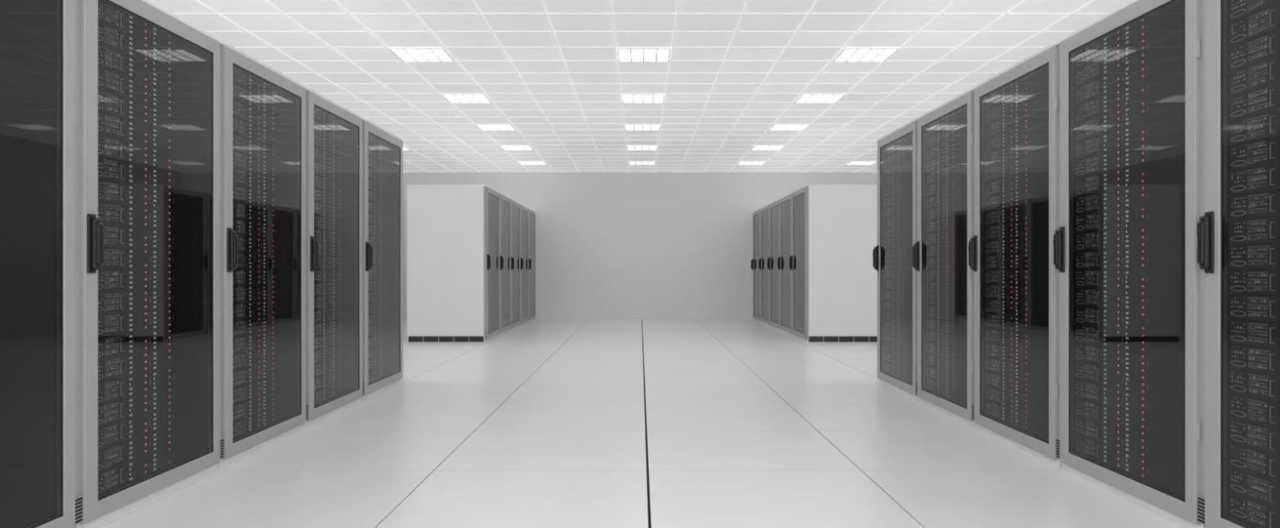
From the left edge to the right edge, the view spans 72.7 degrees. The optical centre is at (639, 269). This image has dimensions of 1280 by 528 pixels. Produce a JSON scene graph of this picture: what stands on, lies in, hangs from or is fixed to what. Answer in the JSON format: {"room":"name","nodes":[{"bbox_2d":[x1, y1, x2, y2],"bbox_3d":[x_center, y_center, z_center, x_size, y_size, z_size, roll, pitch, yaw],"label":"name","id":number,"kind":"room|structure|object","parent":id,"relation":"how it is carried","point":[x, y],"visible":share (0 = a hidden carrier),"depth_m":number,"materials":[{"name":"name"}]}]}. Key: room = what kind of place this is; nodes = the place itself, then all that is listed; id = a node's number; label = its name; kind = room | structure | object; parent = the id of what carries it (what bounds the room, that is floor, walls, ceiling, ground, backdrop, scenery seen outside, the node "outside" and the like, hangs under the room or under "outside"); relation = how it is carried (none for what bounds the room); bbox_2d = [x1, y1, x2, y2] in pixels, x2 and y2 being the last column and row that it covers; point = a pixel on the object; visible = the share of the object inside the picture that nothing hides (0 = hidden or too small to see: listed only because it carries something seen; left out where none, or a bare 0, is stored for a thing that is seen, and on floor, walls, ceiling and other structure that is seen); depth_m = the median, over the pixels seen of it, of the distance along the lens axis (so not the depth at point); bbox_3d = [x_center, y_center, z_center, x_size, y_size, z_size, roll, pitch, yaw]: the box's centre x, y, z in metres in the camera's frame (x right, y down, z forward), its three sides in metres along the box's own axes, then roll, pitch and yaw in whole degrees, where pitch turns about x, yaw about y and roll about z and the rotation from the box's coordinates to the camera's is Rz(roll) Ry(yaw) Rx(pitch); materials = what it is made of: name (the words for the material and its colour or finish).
{"room":"server room","nodes":[
{"label":"server room","id":0,"kind":"room"},
{"bbox_2d":[92,319,1187,527],"bbox_3d":[0.000,1.006,7.250,10.000,0.012,20.500,0,0,0],"label":"floor","id":1,"kind":"structure","parent":0,"point":[540,423],"depth_m":4.81,"materials":[{"name":"tile"}]},
{"bbox_2d":[0,0,77,527],"bbox_3d":[-2.622,-0.080,2.704,1.137,2.160,1.115,0,0,0],"label":"rack","id":2,"kind":"object","parent":1,"relation":"on","point":[37,38],"visible":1,"depth_m":3.08,"materials":[{"name":"black"}]},
{"bbox_2d":[75,0,221,527],"bbox_3d":[-2.622,-0.080,3.821,1.137,2.160,1.115,0,0,0],"label":"rack","id":3,"kind":"object","parent":1,"relation":"on","point":[148,77],"visible":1,"depth_m":3.75,"materials":[{"name":"grey"}]},
{"bbox_2d":[217,39,306,467],"bbox_3d":[-2.622,-0.080,4.938,1.137,2.160,1.115,0,0,0],"label":"rack","id":4,"kind":"object","parent":1,"relation":"on","point":[263,109],"visible":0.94,"depth_m":4.90,"materials":[{"name":"grey"}]},
{"bbox_2d":[304,85,362,426],"bbox_3d":[-2.622,-0.080,6.054,1.137,2.160,1.115,0,0,0],"label":"rack","id":5,"kind":"object","parent":1,"relation":"on","point":[334,132],"visible":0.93,"depth_m":6.03,"materials":[{"name":"grey"}]},
{"bbox_2d":[360,117,403,400],"bbox_3d":[-2.622,-0.080,7.171,1.137,2.160,1.115,0,0,0],"label":"rack","id":6,"kind":"object","parent":1,"relation":"on","point":[382,150],"visible":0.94,"depth_m":7.18,"materials":[{"name":"grey"}]},
{"bbox_2d":[407,184,499,342],"bbox_3d":[-2.622,-0.080,12.459,1.137,2.160,1.115,0,0,0],"label":"rack","id":7,"kind":"object","parent":1,"relation":"on","point":[453,230],"visible":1,"depth_m":11.90,"materials":[{"name":"white metal"}]},
{"bbox_2d":[497,191,510,336],"bbox_3d":[-2.622,-0.080,13.575,1.137,2.160,1.115,0,0,0],"label":"rack","id":8,"kind":"object","parent":1,"relation":"on","point":[504,201],"visible":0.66,"depth_m":13.76,"materials":[{"name":"grey"}]},
{"bbox_2d":[509,198,519,330],"bbox_3d":[-2.622,-0.080,14.693,1.137,2.160,1.115,0,0,0],"label":"rack","id":9,"kind":"object","parent":1,"relation":"on","point":[514,206],"visible":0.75,"depth_m":14.84,"materials":[{"name":"grey"}]},
{"bbox_2d":[519,203,528,326],"bbox_3d":[-2.622,-0.080,15.809,1.137,2.160,1.115,0,0,0],"label":"rack","id":10,"kind":"object","parent":1,"relation":"on","point":[523,210],"visible":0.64,"depth_m":15.98,"materials":[{"name":"grey metal"}]},
{"bbox_2d":[527,208,535,322],"bbox_3d":[-2.622,-0.080,16.927,1.137,2.160,1.115,0,0,0],"label":"rack","id":11,"kind":"object","parent":1,"relation":"on","point":[531,215],"visible":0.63,"depth_m":17.18,"materials":[{"name":"grey metal"}]},
{"bbox_2d":[751,208,761,322],"bbox_3d":[2.792,-0.080,16.927,1.137,2.160,1.115,0,0,0],"label":"rack","id":12,"kind":"object","parent":1,"relation":"on","point":[757,214],"visible":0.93,"depth_m":17.13,"materials":[{"name":"grey metal"}]},
{"bbox_2d":[758,204,770,326],"bbox_3d":[2.792,-0.080,15.809,1.137,2.160,1.115,0,0,0],"label":"rack","id":13,"kind":"object","parent":1,"relation":"on","point":[765,211],"visible":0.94,"depth_m":16.01,"materials":[{"name":"grey metal"}]},
{"bbox_2d":[767,198,781,330],"bbox_3d":[2.792,-0.080,14.693,1.137,2.160,1.115,0,0,0],"label":"rack","id":14,"kind":"object","parent":1,"relation":"on","point":[775,206],"visible":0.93,"depth_m":14.85,"materials":[{"name":"grey"}]},
{"bbox_2d":[777,191,792,335],"bbox_3d":[2.792,-0.080,13.575,1.137,2.160,1.115,0,0,0],"label":"rack","id":15,"kind":"object","parent":1,"relation":"on","point":[785,202],"visible":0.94,"depth_m":13.77,"materials":[{"name":"grey metal"}]},
{"bbox_2d":[789,184,876,342],"bbox_3d":[2.792,-0.080,12.459,1.137,2.160,1.115,0,0,0],"label":"rack","id":16,"kind":"object","parent":1,"relation":"on","point":[834,226],"visible":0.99,"depth_m":11.90,"materials":[{"name":"white metal"}]},
{"bbox_2d":[872,117,919,400],"bbox_3d":[2.622,-0.080,7.171,1.137,2.160,1.115,0,0,0],"label":"rack","id":17,"kind":"object","parent":1,"relation":"on","point":[896,150],"visible":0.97,"depth_m":7.22,"materials":[{"name":"grey"}]},
{"bbox_2d":[912,85,975,426],"bbox_3d":[2.622,-0.080,6.054,1.137,2.160,1.115,0,0,0],"label":"rack","id":18,"kind":"object","parent":1,"relation":"on","point":[945,132],"visible":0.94,"depth_m":6.05,"materials":[{"name":"grey"}]},
{"bbox_2d":[968,39,1062,467],"bbox_3d":[2.622,-0.080,4.938,1.137,2.160,1.115,0,0,0],"label":"rack","id":19,"kind":"object","parent":1,"relation":"on","point":[1016,109],"visible":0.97,"depth_m":4.92,"materials":[{"name":"grey"}]},
{"bbox_2d":[1053,0,1204,527],"bbox_3d":[2.622,-0.080,3.821,1.137,2.160,1.115,0,0,0],"label":"rack","id":20,"kind":"object","parent":1,"relation":"on","point":[1132,77],"visible":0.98,"depth_m":3.74,"materials":[{"name":"grey"}]},
{"bbox_2d":[1196,0,1279,527],"bbox_3d":[2.622,-0.080,2.704,1.137,2.160,1.115,0,0,0],"label":"rack","id":21,"kind":"object","parent":1,"relation":"on","point":[1238,232],"visible":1,"depth_m":3.08,"materials":[{"name":"grey metal"}]},
{"bbox_2d":[149,0,1130,173],"bbox_3d":[0.000,-1.970,7.250,10.000,0.060,20.500,0,0,0],"label":"ceiling","id":22,"kind":"structure","parent":0,"point":[550,70],"depth_m":8.46,"materials":[{"name":"tile"}]},
{"bbox_2d":[389,48,454,62],"bbox_3d":[-1.965,-1.942,7.870,0.476,0.016,0.476,0,0,0],"label":"ceiling light","id":23,"kind":"object","parent":22,"relation":"in","point":[406,55],"depth_m":7.87,"materials":[{"name":"white plastic"}]},
{"bbox_2d":[440,93,491,102],"bbox_3d":[-1.965,-1.942,9.870,0.476,0.016,0.476,0,0,0],"label":"ceiling light","id":24,"kind":"object","parent":22,"relation":"in","point":[452,98],"depth_m":9.87,"materials":[{"name":"white plastic"}]},
{"bbox_2d":[475,124,515,130],"bbox_3d":[-1.965,-1.942,11.870,0.476,0.016,0.476,0,0,0],"label":"ceiling light","id":25,"kind":"object","parent":22,"relation":"in","point":[482,126],"depth_m":11.87,"materials":[{"name":"white plastic"}]},
{"bbox_2d":[499,145,533,150],"bbox_3d":[-1.965,-1.942,13.870,0.476,0.016,0.476,0,0,0],"label":"ceiling light","id":26,"kind":"object","parent":22,"relation":"in","point":[504,147],"depth_m":13.84,"materials":[{"name":"white plastic"}]},
{"bbox_2d":[517,161,546,164],"bbox_3d":[-1.965,-1.942,15.870,0.476,0.016,0.476,0,0,0],"label":"ceiling light","id":27,"kind":"object","parent":22,"relation":"in","point":[520,162],"depth_m":15.87,"materials":[{"name":"white plastic"}]},
{"bbox_2d":[626,145,657,150],"bbox_3d":[0.035,-1.942,13.870,0.476,0.016,0.476,0,0,0],"label":"ceiling light","id":28,"kind":"object","parent":22,"relation":"in","point":[629,147],"depth_m":13.81,"materials":[{"name":"white plastic"}]},
{"bbox_2d":[628,161,655,164],"bbox_3d":[0.035,-1.942,15.870,0.476,0.016,0.476,0,0,0],"label":"ceiling light","id":29,"kind":"object","parent":22,"relation":"in","point":[629,162],"depth_m":15.87,"materials":[{"name":"white plastic"}]},
{"bbox_2d":[624,124,660,130],"bbox_3d":[0.035,-1.942,11.870,0.476,0.016,0.476,0,0,0],"label":"ceiling light","id":30,"kind":"object","parent":22,"relation":"in","point":[628,126],"depth_m":11.87,"materials":[{"name":"white plastic"}]},
{"bbox_2d":[622,93,664,102],"bbox_3d":[0.035,-1.942,9.870,0.476,0.016,0.476,0,0,0],"label":"ceiling light","id":31,"kind":"object","parent":22,"relation":"in","point":[626,98],"depth_m":9.87,"materials":[{"name":"white plastic"}]},
{"bbox_2d":[617,48,671,62],"bbox_3d":[0.035,-1.942,7.870,0.476,0.016,0.476,0,0,0],"label":"ceiling light","id":32,"kind":"object","parent":22,"relation":"in","point":[624,55],"depth_m":7.87,"materials":[{"name":"white plastic"}]},
{"bbox_2d":[737,161,766,164],"bbox_3d":[2.035,-1.942,15.870,0.476,0.016,0.476,0,0,0],"label":"ceiling light","id":33,"kind":"object","parent":22,"relation":"in","point":[740,162],"depth_m":15.87,"materials":[{"name":"white plastic"}]},
{"bbox_2d":[751,145,785,150],"bbox_3d":[2.035,-1.942,13.870,0.476,0.016,0.476,0,0,0],"label":"ceiling light","id":34,"kind":"object","parent":22,"relation":"in","point":[756,147],"depth_m":13.81,"materials":[{"name":"white plastic"}]},
{"bbox_2d":[768,124,809,130],"bbox_3d":[2.035,-1.942,11.870,0.476,0.016,0.476,0,0,0],"label":"ceiling light","id":35,"kind":"object","parent":22,"relation":"in","point":[775,126],"depth_m":11.87,"materials":[{"name":"white plastic"}]},
{"bbox_2d":[794,93,844,102],"bbox_3d":[2.035,-1.942,9.870,0.476,0.016,0.476,0,0,0],"label":"ceiling light","id":36,"kind":"object","parent":22,"relation":"in","point":[804,98],"depth_m":9.87,"materials":[{"name":"white plastic"}]},
{"bbox_2d":[844,161,876,164],"bbox_3d":[4.035,-1.942,15.870,0.476,0.016,0.476,0,0,0],"label":"ceiling light","id":37,"kind":"object","parent":22,"relation":"in","point":[851,162],"depth_m":15.88,"materials":[{"name":"white plastic"}]},
{"bbox_2d":[832,48,898,62],"bbox_3d":[2.035,-1.942,7.870,0.476,0.016,0.476,0,0,0],"label":"ceiling light","id":38,"kind":"object","parent":22,"relation":"in","point":[847,55],"depth_m":7.87,"materials":[{"name":"white plastic"}]},
{"bbox_2d":[403,172,876,319],"bbox_3d":[0.000,-0.500,17.550,10.200,3.100,0.100,0,0,0],"label":"wall","id":39,"kind":"structure","parent":0,"point":[642,246],"depth_m":17.50,"materials":[{"name":"white paint"}]}
]}

